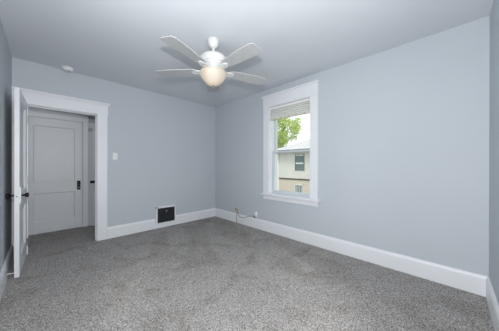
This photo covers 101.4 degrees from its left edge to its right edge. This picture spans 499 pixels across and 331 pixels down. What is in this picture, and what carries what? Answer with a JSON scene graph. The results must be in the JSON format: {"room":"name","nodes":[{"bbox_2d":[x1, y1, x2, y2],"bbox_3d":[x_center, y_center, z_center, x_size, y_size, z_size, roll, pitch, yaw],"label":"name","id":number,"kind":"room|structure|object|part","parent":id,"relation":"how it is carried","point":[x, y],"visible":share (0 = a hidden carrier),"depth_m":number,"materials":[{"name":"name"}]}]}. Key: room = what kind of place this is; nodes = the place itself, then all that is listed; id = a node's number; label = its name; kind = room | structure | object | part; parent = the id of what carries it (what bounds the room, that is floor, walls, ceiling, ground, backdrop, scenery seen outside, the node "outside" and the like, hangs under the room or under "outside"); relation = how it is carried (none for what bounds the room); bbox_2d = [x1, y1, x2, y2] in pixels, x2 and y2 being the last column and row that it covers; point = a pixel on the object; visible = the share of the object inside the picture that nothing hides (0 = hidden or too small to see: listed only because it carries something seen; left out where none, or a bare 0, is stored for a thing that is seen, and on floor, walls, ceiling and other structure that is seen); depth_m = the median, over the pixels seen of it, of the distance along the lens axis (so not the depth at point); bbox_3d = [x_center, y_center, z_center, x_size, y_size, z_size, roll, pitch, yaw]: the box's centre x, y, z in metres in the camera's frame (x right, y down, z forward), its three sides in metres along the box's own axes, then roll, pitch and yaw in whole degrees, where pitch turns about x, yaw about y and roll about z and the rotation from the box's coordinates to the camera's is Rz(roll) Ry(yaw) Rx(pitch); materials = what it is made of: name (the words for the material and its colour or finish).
{"room":"empty bedroom","nodes":[
{"label":"empty bedroom","id":0,"kind":"room"},
{"bbox_2d":[0,18,11,271],"bbox_3d":[-1.544,-0.081,1.034,4.400,2.620,0.130,0,0,45],"label":"wall","id":1,"kind":"structure","parent":0,"point":[5,54],"depth_m":2.20,"materials":[{"name":"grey paint"}]},
{"bbox_2d":[0,245,13,300],"bbox_3d":[-1.540,1.114,1.134,4.270,0.190,0.019,0,0,45],"label":"baseboard","id":2,"kind":"structure","parent":1,"relation":"attached to","point":[5,270],"depth_m":2.12,"materials":[{"name":"white paint"}]},
{"bbox_2d":[28,115,94,235],"bbox_3d":[-3.586,-0.087,3.797,0.130,2.620,2.050,0,0,45],"label":"wall","id":3,"kind":"structure","parent":0,"point":[91,119],"depth_m":4.01,"materials":[{"name":"grey paint"}]},
{"bbox_2d":[28,116,82,234],"bbox_3d":[-3.524,0.176,3.703,0.103,2.030,0.775,0,0,45],"label":"door","id":4,"kind":"structure","parent":3,"relation":"in","point":[55,147],"depth_m":3.71,"materials":[{"name":"white paint"}]},
{"bbox_2d":[28,107,88,226],"bbox_3d":[-3.553,0.088,3.703,0.050,2.230,1.025,0,0,45],"label":"door frame","id":5,"kind":"structure","parent":3,"relation":"attached to","point":[35,112],"depth_m":4.00,"materials":[{"name":"white paint"}]},
{"bbox_2d":[88,123,94,225],"bbox_3d":[-2.858,0.177,3.986,0.700,2.030,0.103,0,0,8],"label":"door","id":6,"kind":"structure","parent":3,"relation":"in","point":[91,126],"depth_m":4.04,"materials":[{"name":"white paint"}]},
{"bbox_2d":[12,57,214,234],"bbox_3d":[-2.080,-0.084,3.712,0.130,2.620,4.050,0,0,45],"label":"wall","id":7,"kind":"structure","parent":0,"point":[164,145],"depth_m":3.79,"materials":[{"name":"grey paint"}]},
{"bbox_2d":[11,86,109,254],"bbox_3d":[-2.723,0.099,3.038,0.207,2.212,1.056,0,0,45],"label":"door frame","id":8,"kind":"structure","parent":7,"relation":"attached to","point":[36,99],"depth_m":3.25,"materials":[{"name":"white paint"}]},
{"bbox_2d":[5,87,28,277],"bbox_3d":[-2.722,0.181,2.434,0.172,2.030,0.720,0,0,-43],"label":"door","id":9,"kind":"structure","parent":8,"relation":"attached to","point":[20,195],"depth_m":2.23,"materials":[{"name":"white paint"}]},
{"bbox_3d":[-2.565,0.327,2.189,0.067,0.055,0.055,0,0,-43],"label":"knob","id":10,"kind":"part","parent":9,"relation":"part of","materials":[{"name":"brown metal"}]},
{"bbox_3d":[-2.482,0.327,2.178,0.026,0.140,0.002,0,0,-43],"label":"latch plate","id":11,"kind":"part","parent":9,"relation":"part of","materials":[{"name":"white metal"}]},
{"bbox_3d":[-2.484,0.320,2.215,0.012,0.175,0.054,0,0,-43],"label":"lock plate","id":12,"kind":"part","parent":9,"relation":"part of","materials":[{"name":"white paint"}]},
{"bbox_2d":[107,208,214,238],"bbox_3d":[-1.575,1.112,4.119,0.019,0.190,2.158,0,0,45],"label":"baseboard","id":13,"kind":"structure","parent":7,"relation":"attached to","point":[130,228],"depth_m":3.82,"materials":[{"name":"white paint"}]},
{"bbox_2d":[156,205,175,223],"bbox_3d":[-1.645,0.959,4.032,0.041,0.325,0.394,0,0,45],"label":"air vent","id":14,"kind":"object","parent":7,"relation":"in","point":[164,214],"visible":1,"depth_m":4.02,"materials":[{"name":"black metal"}]},
{"bbox_2d":[0,0,492,106],"bbox_3d":[-1.014,-1.451,2.545,5.780,0.120,4.090,0,0,45],"label":"ceiling","id":15,"kind":"structure","parent":0,"point":[117,41],"depth_m":2.15,"materials":[{"name":"paint"}]},
{"bbox_2d":[61,65,73,71],"bbox_3d":[-2.598,-1.369,2.915,0.142,0.051,0.142,0,0,45],"label":"smoke detector","id":16,"kind":"object","parent":15,"relation":"attached to","point":[65,68],"visible":1,"depth_m":2.88,"materials":[{"name":"white plastic"}]},
{"bbox_2d":[155,36,265,91],"bbox_3d":[-0.369,-1.122,2.241,1.234,0.535,1.290,0,0,45],"label":"ceiling fan","id":17,"kind":"object","parent":15,"relation":"hanging from","point":[213,63],"visible":1,"depth_m":2.15,"materials":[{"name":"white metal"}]},
{"bbox_3d":[-0.820,-1.056,2.327,0.475,0.006,0.164,0,0,8],"label":"blade","id":18,"kind":"part","parent":17,"relation":"part of","materials":[{"name":"white wood"}]},
{"bbox_3d":[-0.585,-1.056,1.889,0.164,0.006,0.475,10,4,25],"label":"blade","id":19,"kind":"part","parent":17,"relation":"part of","materials":[{"name":"white wood"}]},
{"bbox_3d":[-0.477,-1.056,2.686,0.164,0.006,0.475,-6,1,-10],"label":"blade","id":20,"kind":"part","parent":17,"relation":"part of","materials":[{"name":"white"}]},
{"bbox_3d":[-0.402,-0.958,2.270,0.292,0.149,0.292,0,0,45],"label":"lamp shade","id":21,"kind":"part","parent":17,"relation":"part of","materials":[{"name":"white glass"}]},
{"bbox_3d":[-0.096,-1.055,1.978,0.475,0.006,0.164,0,-4,44],"label":"blade","id":22,"kind":"part","parent":17,"relation":"part of","materials":[{"name":"white wood"}]},
{"bbox_3d":[-0.029,-1.055,2.470,0.475,0.006,0.164,0,-9,-28],"label":"blade","id":23,"kind":"part","parent":17,"relation":"part of","materials":[{"name":"white wood"}]},
{"bbox_2d":[0,216,494,330],"bbox_3d":[-1.044,1.214,2.437,5.666,0.013,3.906,0,0,45],"label":"floor","id":24,"kind":"structure","parent":0,"point":[214,273],"depth_m":2.02,"materials":[{"name":"grey carpet"}]},
{"bbox_2d":[215,16,489,275],"bbox_3d":[0.828,-0.078,3.428,4.400,2.620,0.240,0,0,45],"label":"wall","id":25,"kind":"structure","parent":0,"point":[403,130],"depth_m":2.39,"materials":[{"name":"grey paint"}]},
{"bbox_2d":[260,79,319,206],"bbox_3d":[0.723,-0.327,3.510,1.140,1.887,0.332,0,0,45],"label":"window","id":26,"kind":"structure","parent":25,"relation":"in","point":[310,89],"depth_m":3.44,"materials":[{"name":"white paint"}]},
{"bbox_2d":[270,98,309,120],"bbox_3d":[0.671,-0.934,3.457,0.794,0.222,0.056,0,0,45],"label":"window blind","id":27,"kind":"object","parent":26,"relation":"attached to","point":[301,107],"visible":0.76,"depth_m":3.42,"materials":[{"name":"white plastic"}]},
{"bbox_3d":[0.673,-1.027,3.458,0.794,0.037,0.053,0,0,45],"label":"head rail","id":28,"kind":"part","parent":27,"relation":"part of","materials":[{"name":"white plastic"}]},
{"bbox_3d":[0.671,-0.834,3.457,0.794,0.022,0.050,0,0,45],"label":"rail","id":29,"kind":"part","parent":27,"relation":"part of","materials":[{"name":"white plastic"}]},
{"bbox_3d":[0.711,0.125,3.500,0.802,0.766,0.034,0,0,45],"label":"sash","id":30,"kind":"part","parent":26,"relation":"part of","materials":[{"name":"clear glass"}]},
{"bbox_3d":[0.749,-0.637,3.536,0.802,0.827,0.034,0,0,45],"label":"sash","id":31,"kind":"part","parent":26,"relation":"part of","materials":[{"name":"clear glass"}]},
{"bbox_2d":[215,208,488,296],"bbox_3d":[0.688,1.117,3.383,4.270,0.190,0.019,0,0,45],"label":"baseboard","id":32,"kind":"structure","parent":25,"relation":"attached to","point":[471,282],"depth_m":2.48,"materials":[{"name":"white paint"}]},
{"bbox_2d":[489,0,498,304],"bbox_3d":[1.139,-0.075,0.709,0.130,2.620,3.185,0,0,45],"label":"wall","id":33,"kind":"structure","parent":0,"point":[494,14],"depth_m":1.66,"materials":[{"name":"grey paint"}]},
{"bbox_2d":[486,277,498,330],"bbox_3d":[1.083,1.120,0.762,0.019,0.190,3.145,0,0,45],"label":"baseboard","id":34,"kind":"structure","parent":33,"relation":"attached to","point":[492,302],"depth_m":1.59,"materials":[{"name":"white paint"}]},
{"label":"outside","id":35,"kind":"structure","parent":0,"visible":0},
{"bbox_3d":[16.857,4.727,29.849,70.000,0.200,59.650,0,0,45],"label":"ground","id":36,"kind":"structure","parent":35,"visible":0},
{"bbox_2d":[277,116,302,148],"bbox_3d":[3.718,-1.451,25.555,5.936,12.121,5.119,0,0,45],"label":"tree","id":37,"kind":"object","parent":36,"relation":"on","point":[282,140],"visible":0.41,"depth_m":24.30,"materials":[{"name":"green plant"}]},
{"bbox_2d":[277,139,309,192],"bbox_3d":[8.297,0.920,14.109,11.220,7.400,9.170,0,0,45],"label":"house","id":38,"kind":"structure","parent":36,"relation":"on","point":[293,169],"depth_m":13.80,"materials":[{"name":"beige paint"}]},
{"bbox_3d":[3.308,-0.220,13.461,0.660,1.080,0.035,0,0,45],"label":"pane","id":39,"kind":"part","parent":38,"relation":"part of","materials":[{"name":"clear glass"}]}
]}

